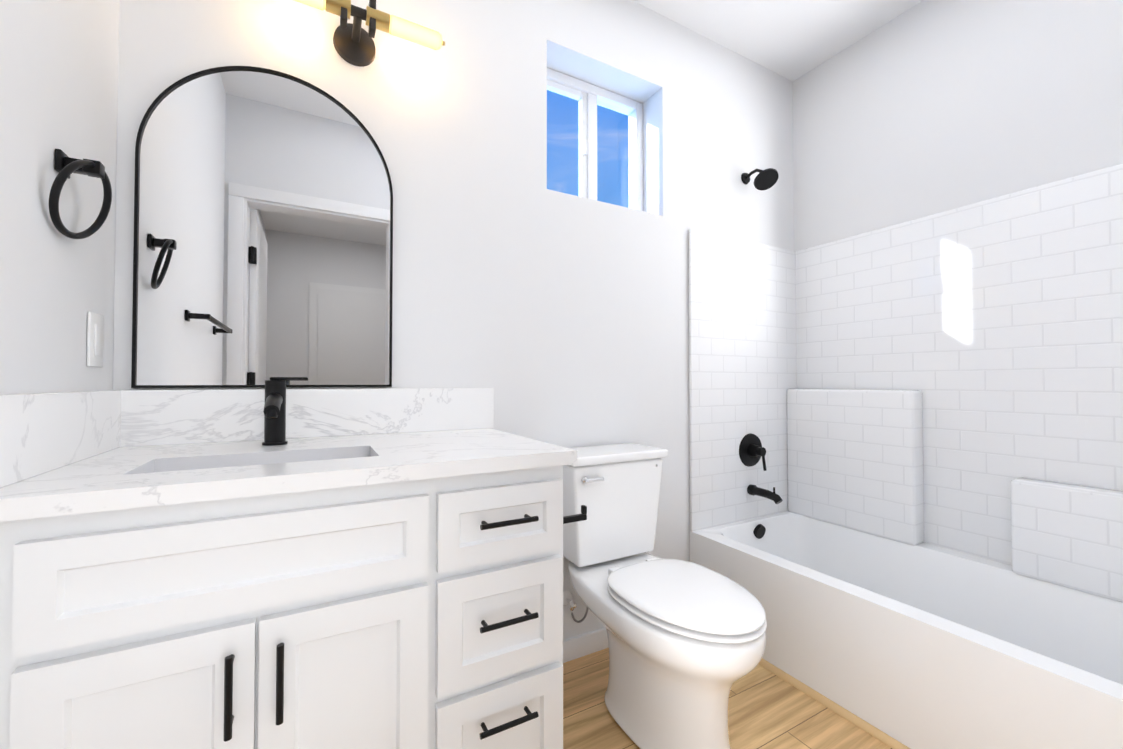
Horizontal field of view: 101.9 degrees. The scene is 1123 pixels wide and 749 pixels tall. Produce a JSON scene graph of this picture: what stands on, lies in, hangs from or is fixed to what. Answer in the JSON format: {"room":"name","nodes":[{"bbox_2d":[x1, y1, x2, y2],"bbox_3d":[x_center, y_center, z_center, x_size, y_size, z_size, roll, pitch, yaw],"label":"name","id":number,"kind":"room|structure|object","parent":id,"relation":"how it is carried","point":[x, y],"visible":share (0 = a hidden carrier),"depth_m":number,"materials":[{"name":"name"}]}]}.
{"room":"bathroom","nodes":[
{"label":"bathroom","id":0,"kind":"room"},
{"bbox_2d":[0,0,118,394],"bbox_3d":[-0.107,-0.287,-0.775,0.120,2.585,4.200,1,-1,-29],"label":"wall","id":1,"kind":"structure","parent":0,"point":[58,74],"depth_m":0.83,"materials":[{"name":"white paint"}]},
{"bbox_2d":[48,149,111,238],"bbox_3d":[-0.908,-0.334,0.862,0.059,0.155,0.151,1,-1,-29],"label":"towel ring","id":2,"kind":"object","parent":1,"relation":"attached to","point":[66,167],"visible":1,"depth_m":0.84,"materials":[{"name":"black metal"}]},
{"bbox_2d":[87,311,103,366],"bbox_3d":[-1.009,-0.074,0.988,0.008,0.116,0.072,1,-1,-29],"label":"outlet","id":3,"kind":"object","parent":1,"relation":"attached to","point":[95,336],"visible":0.98,"depth_m":0.97,"materials":[{"name":"white plastic"}]},
{"bbox_2d":[113,0,793,639],"bbox_3d":[0.014,-0.243,1.817,2.840,2.585,0.220,1,-1,-29],"label":"wall","id":4,"kind":"structure","parent":0,"point":[555,318],"depth_m":1.63,"materials":[{"name":"white paint"}]},
{"bbox_2d":[131,66,392,387],"bbox_3d":[-0.774,-0.397,1.246,0.590,0.863,0.019,1,-1,-29],"label":"arched mirror","id":5,"kind":"object","parent":4,"relation":"attached to","point":[263,228],"visible":0.96,"depth_m":1.22,"materials":[{"name":"black mirror"}]},
{"bbox_2d":[294,0,444,66],"bbox_3d":[-0.583,-0.983,1.296,0.478,0.128,0.134,1,-1,-29],"label":"sconce","id":6,"kind":"object","parent":4,"relation":"attached to","point":[354,44],"visible":1,"depth_m":1.31,"materials":[{"name":"brown metal"}]},
{"bbox_2d":[563,628,608,662],"bbox_3d":[0.158,1.011,1.740,0.910,0.075,0.014,1,-1,-29],"label":"baseboard","id":7,"kind":"structure","parent":4,"relation":"attached to","point":[579,646],"depth_m":1.68,"materials":[{"name":"white paint"}]},
{"bbox_2d":[547,68,642,210],"bbox_3d":[0.112,-0.948,1.938,0.551,0.550,0.060,1,-1,-29],"label":"window","id":8,"kind":"structure","parent":4,"relation":"in","point":[589,97],"depth_m":1.92,"materials":[{"name":"white plastic"}]},
{"bbox_2d":[741,168,778,189],"bbox_3d":[0.915,-0.911,2.104,0.106,0.114,0.167,1,-1,-29],"label":"shower head","id":9,"kind":"object","parent":4,"relation":"attached to","point":[765,179],"visible":1,"depth_m":2.08},
{"bbox_2d":[563,648,891,748],"bbox_3d":[1.030,1.068,-0.044,3.200,0.100,4.620,1,-1,-29],"label":"floor","id":10,"kind":"structure","parent":0,"point":[767,709],"depth_m":1.38,"materials":[{"name":"brown wood"}]},
{"bbox_2d":[0,388,586,748],"bbox_3d":[-0.461,0.537,1.071,1.058,1.000,0.600,1,-1,-29],"label":"bathroom vanity","id":11,"kind":"object","parent":10,"relation":"on","point":[380,568],"visible":1,"depth_m":0.81,"materials":[{"name":"white wood"}]},
{"bbox_2d":[262,377,307,445],"bbox_3d":[-0.665,0.089,1.092,0.097,0.166,0.159,1,-1,-29],"label":"faucet","id":12,"kind":"object","parent":11,"relation":"on","point":[274,411],"visible":1,"depth_m":1.11,"materials":[{"name":"black metal"}]},
{"bbox_2d":[563,443,766,748],"bbox_3d":[0.279,0.653,1.399,0.400,0.780,0.738,1,-1,-29],"label":"toilet","id":13,"kind":"object","parent":10,"relation":"on","point":[686,641],"visible":0.94,"depth_m":1.27,"materials":[{"name":"white ceramic"}]},
{"bbox_2d":[689,163,1122,748],"bbox_3d":[1.258,0.199,1.472,0.742,1.690,1.568,1,-1,-29],"label":"shower","id":14,"kind":"object","parent":10,"relation":"on","point":[907,483],"visible":0.98,"depth_m":1.66,"materials":[{"name":"white tile"}]},
{"bbox_2d":[759,658,909,748],"bbox_3d":[0.929,1.032,1.269,0.018,0.018,1.555,1,-1,-29],"label":"trim","id":15,"kind":"structure","parent":14,"relation":"attached to","point":[875,732],"depth_m":1.41,"materials":[{"name":"brown wood"}]},
{"bbox_2d":[633,0,922,81],"bbox_3d":[1.030,-1.617,0.002,3.200,0.100,4.620,1,-1,-29],"label":"ceiling","id":16,"kind":"structure","parent":0,"point":[792,40],"depth_m":1.99,"materials":[{"name":"white paint"}]},
{"bbox_2d":[793,0,1122,251],"bbox_3d":[1.667,-0.246,1.637,0.120,2.585,1.695,1,-1,-29],"label":"wall","id":17,"kind":"structure","parent":0,"point":[923,108],"depth_m":1.78,"materials":[{"name":"white paint"}]}
]}

